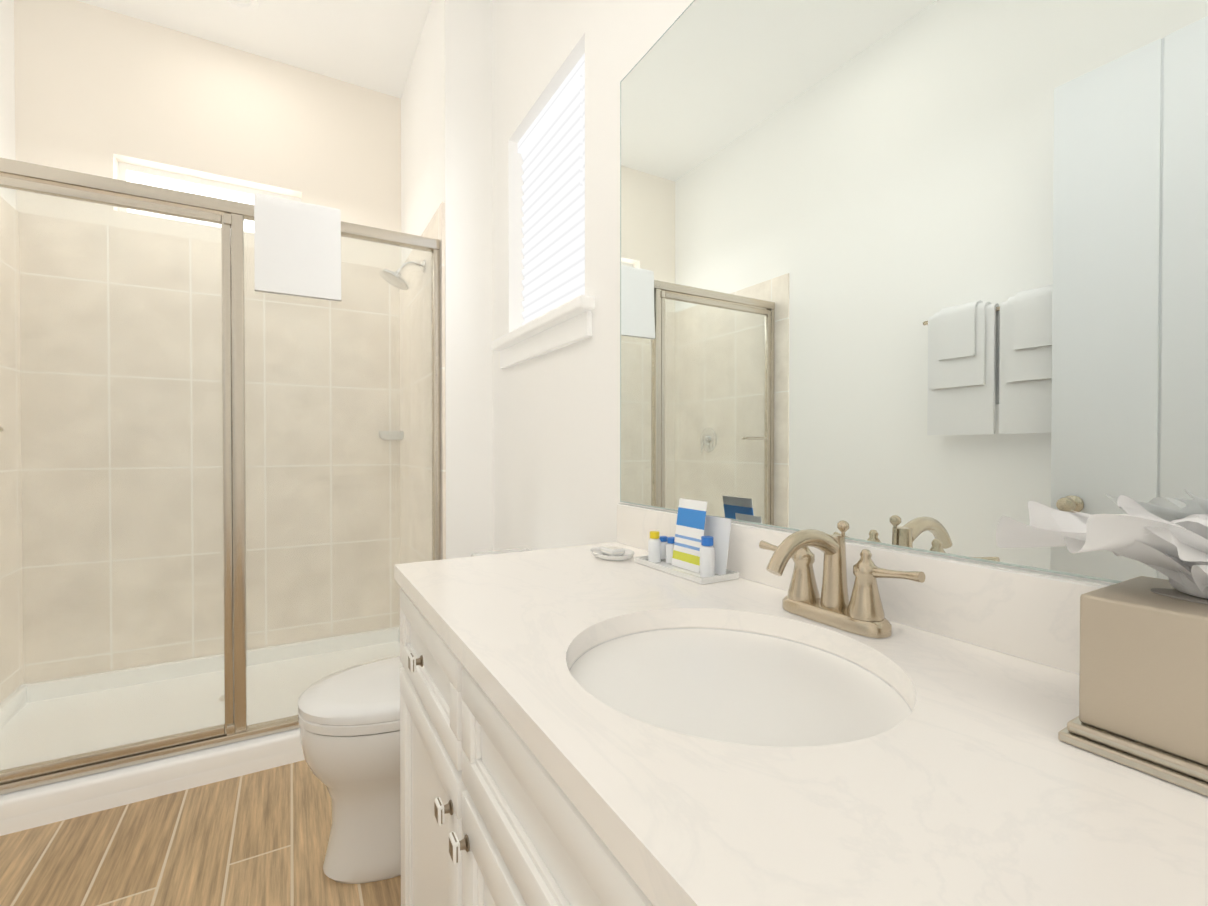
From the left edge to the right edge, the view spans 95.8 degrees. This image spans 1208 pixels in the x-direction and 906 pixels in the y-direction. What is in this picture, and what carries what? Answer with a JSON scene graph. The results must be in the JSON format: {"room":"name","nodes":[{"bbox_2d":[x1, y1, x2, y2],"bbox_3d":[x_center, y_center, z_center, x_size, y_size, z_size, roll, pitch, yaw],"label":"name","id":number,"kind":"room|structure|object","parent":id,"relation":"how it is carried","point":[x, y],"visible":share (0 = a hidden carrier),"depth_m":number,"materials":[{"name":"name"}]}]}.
{"room":"bathroom","nodes":[
{"label":"bathroom","id":0,"kind":"room"},
{"bbox_2d":[0,0,15,208],"bbox_3d":[-1.530,-0.434,0.486,0.120,3.150,4.490,0,1,-30],"label":"wall","id":1,"kind":"structure","parent":0,"point":[7,104],"depth_m":2.29,"materials":[{"name":"white paint"}]},
{"bbox_2d":[0,196,23,702],"bbox_3d":[-2.257,-0.015,1.888,0.012,2.035,1.078,0,1,-30],"label":"wall tile","id":2,"kind":"structure","parent":1,"relation":"attached to","point":[8,467],"depth_m":2.27,"materials":[{"name":"beige tile"}]},
{"bbox_2d":[0,760,400,905],"bbox_3d":[-0.706,1.166,0.975,2.020,0.060,4.490,0,1,-30],"label":"floor","id":3,"kind":"structure","parent":0,"point":[260,838],"depth_m":1.54,"materials":[{"name":"brown wood"}]},
{"bbox_2d":[0,626,399,835],"bbox_3d":[-1.589,1.063,2.309,1.576,0.120,1.026,0,1,-30],"label":"shower pan","id":4,"kind":"object","parent":3,"relation":"on","point":[26,809],"visible":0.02,"depth_m":2.17,"materials":[{"name":"white plastic"}]},
{"bbox_2d":[0,158,440,794],"bbox_3d":[-1.358,0.070,1.898,1.552,1.912,0.097,0,1,-30],"label":"shower enclosure","id":5,"kind":"object","parent":4,"relation":"on","point":[100,190],"visible":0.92,"depth_m":1.90,"materials":[{"name":"clear glass"}]},
{"bbox_2d":[254,193,340,301],"bbox_3d":[-1.141,-0.754,2.039,0.275,0.361,0.134,0,1,-30],"label":"towel","id":6,"kind":"object","parent":5,"relation":"hanging from","point":[297,248],"visible":1,"depth_m":1.99,"materials":[{"name":"white fabric"}]},
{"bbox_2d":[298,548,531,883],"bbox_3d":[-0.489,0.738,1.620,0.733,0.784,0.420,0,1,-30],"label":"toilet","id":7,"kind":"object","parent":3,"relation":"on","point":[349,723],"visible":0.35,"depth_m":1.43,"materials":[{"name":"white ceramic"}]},
{"bbox_2d":[394,575,665,905],"bbox_3d":[0.261,0.707,0.481,0.582,0.868,1.838,0,1,-30],"label":"bathroom vanity","id":8,"kind":"object","parent":3,"relation":"on","point":[485,820],"depth_m":0.67,"materials":[{"name":"white paint"}]},
{"bbox_2d":[394,539,1207,905],"bbox_3d":[0.268,0.256,0.482,0.566,0.030,1.860,0,1,-30],"label":"countertop","id":9,"kind":"structure","parent":8,"relation":"on","point":[969,794],"depth_m":0.40,"materials":[{"name":"white stone"}]},
{"bbox_2d":[590,546,634,560],"bbox_3d":[0.018,0.222,1.221,0.089,0.021,0.124,0,1,-30],"label":"soap dish","id":10,"kind":"object","parent":9,"relation":"on","point":[612,553],"visible":1,"depth_m":1.20,"materials":[{"name":"white ceramic"}]},
{"bbox_2d":[634,498,738,584],"bbox_3d":[0.158,0.164,1.087,0.090,0.141,0.220,0,1,-30],"label":"tray","id":11,"kind":"object","parent":9,"relation":"on","point":[692,550],"visible":1,"depth_m":1.06,"materials":[{"name":"white plastic"}]},
{"bbox_2d":[546,607,949,778],"bbox_3d":[0.144,0.351,0.642,0.398,0.188,0.422,0,1,-30],"label":"sink","id":12,"kind":"object","parent":9,"relation":"in","point":[738,691],"depth_m":0.64,"materials":[{"name":"white ceramic"}]},
{"bbox_2d":[759,520,924,637],"bbox_3d":[0.283,0.167,0.749,0.157,0.140,0.260,0,1,-30],"label":"faucet","id":13,"kind":"object","parent":9,"relation":"on","point":[861,612],"visible":1,"depth_m":0.74,"materials":[{"name":"beige metal"}]},
{"bbox_2d":[996,495,1207,796],"bbox_3d":[0.474,0.140,0.437,0.207,0.201,0.253,0,1,-30],"label":"tissue box","id":14,"kind":"object","parent":9,"relation":"on","point":[1143,690],"visible":1,"depth_m":0.42,"materials":[{"name":"beige"}]},
{"bbox_2d":[14,0,400,684],"bbox_3d":[-1.795,-0.457,2.854,1.780,3.150,0.120,0,1,-30],"label":"wall","id":15,"kind":"structure","parent":0,"point":[102,92],"depth_m":2.65,"materials":[{"name":"white paint"}]},
{"bbox_2d":[118,162,301,232],"bbox_3d":[-1.978,-1.251,2.784,0.760,0.260,0.025,0,1,-30],"label":"transom","id":16,"kind":"object","parent":15,"relation":"attached to","point":[169,180],"visible":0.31,"depth_m":2.72,"materials":[{"name":"white paint"}]},
{"bbox_2d":[19,212,400,682],"bbox_3d":[-1.849,-0.024,2.751,1.580,2.035,0.012,0,1,-30],"label":"wall tile","id":17,"kind":"structure","parent":15,"relation":"attached to","point":[134,465],"depth_m":2.63,"materials":[{"name":"beige tile"}]},
{"bbox_2d":[379,431,403,439],"bbox_3d":[-1.193,-0.098,3.053,0.115,0.048,0.115,0,1,-30],"label":"soap shelf","id":18,"kind":"object","parent":15,"relation":"attached to","point":[393,434],"depth_m":3.03,"materials":[{"name":"white ceramic"}]},
{"bbox_2d":[77,0,431,98],"bbox_3d":[-0.706,-2.054,0.944,2.020,0.080,4.490,0,1,-30],"label":"ceiling","id":19,"kind":"structure","parent":0,"point":[371,44],"depth_m":2.61,"materials":[{"name":"white paint"}]},
{"bbox_2d":[221,0,258,10],"bbox_3d":[-1.626,-2.021,2.405,0.176,0.012,0.176,0,1,-30],"label":"recessed light","id":20,"kind":"object","parent":19,"relation":"in","point":[246,5],"visible":0.98,"depth_m":2.46,"materials":[{"name":"white paint"}]},
{"bbox_2d":[401,0,492,558],"bbox_3d":[-0.823,-0.456,2.749,0.200,3.150,1.030,0,1,-30],"label":"wall","id":21,"kind":"structure","parent":0,"point":[446,127],"depth_m":2.31,"materials":[{"name":"white paint"}]},
{"bbox_2d":[400,202,445,563],"bbox_3d":[-0.915,-0.023,2.699,0.012,2.035,1.008,0,1,-30],"label":"wall tile","id":22,"kind":"structure","parent":21,"relation":"attached to","point":[435,228],"depth_m":2.63,"materials":[{"name":"beige tile"}]},
{"bbox_2d":[380,259,425,290],"bbox_3d":[-0.919,-0.823,2.489,0.196,0.150,0.140,0,1,-30],"label":"shower head","id":23,"kind":"object","parent":22,"relation":"attached to","point":[397,272],"depth_m":2.47},
{"bbox_2d":[492,0,1115,584],"bbox_3d":[0.118,-0.444,1.433,0.120,3.150,4.490,0,1,-30],"label":"wall","id":24,"kind":"structure","parent":0,"point":[556,448],"depth_m":1.74,"materials":[{"name":"white paint"}]},
{"bbox_2d":[492,295,594,368],"bbox_3d":[-0.199,-0.395,1.909,0.144,0.113,0.790,0,1,-30],"label":"window sill","id":25,"kind":"structure","parent":24,"relation":"attached to","point":[565,324],"depth_m":1.77,"materials":[{"name":"white paint"}]},
{"bbox_2d":[620,0,1207,582],"bbox_3d":[0.511,-0.412,0.620,0.006,1.097,1.868,0,1,-30],"label":"mirror","id":26,"kind":"object","parent":24,"relation":"attached to","point":[928,276],"visible":1,"depth_m":0.75,"materials":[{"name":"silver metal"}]},
{"bbox_3d":[-0.126,-0.848,1.946,0.023,0.790,0.650,0,1,-30],"label":"window","id":27,"kind":"structure","parent":0,"visible":0},
{"bbox_2d":[518,53,584,324],"bbox_3d":[-0.170,-0.848,1.921,0.059,0.782,0.638,0,1,-30],"label":"window blind","id":28,"kind":"object","parent":27,"relation":"attached to","point":[551,146],"visible":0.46,"depth_m":1.92,"materials":[{"name":"white plastic"}]}
]}

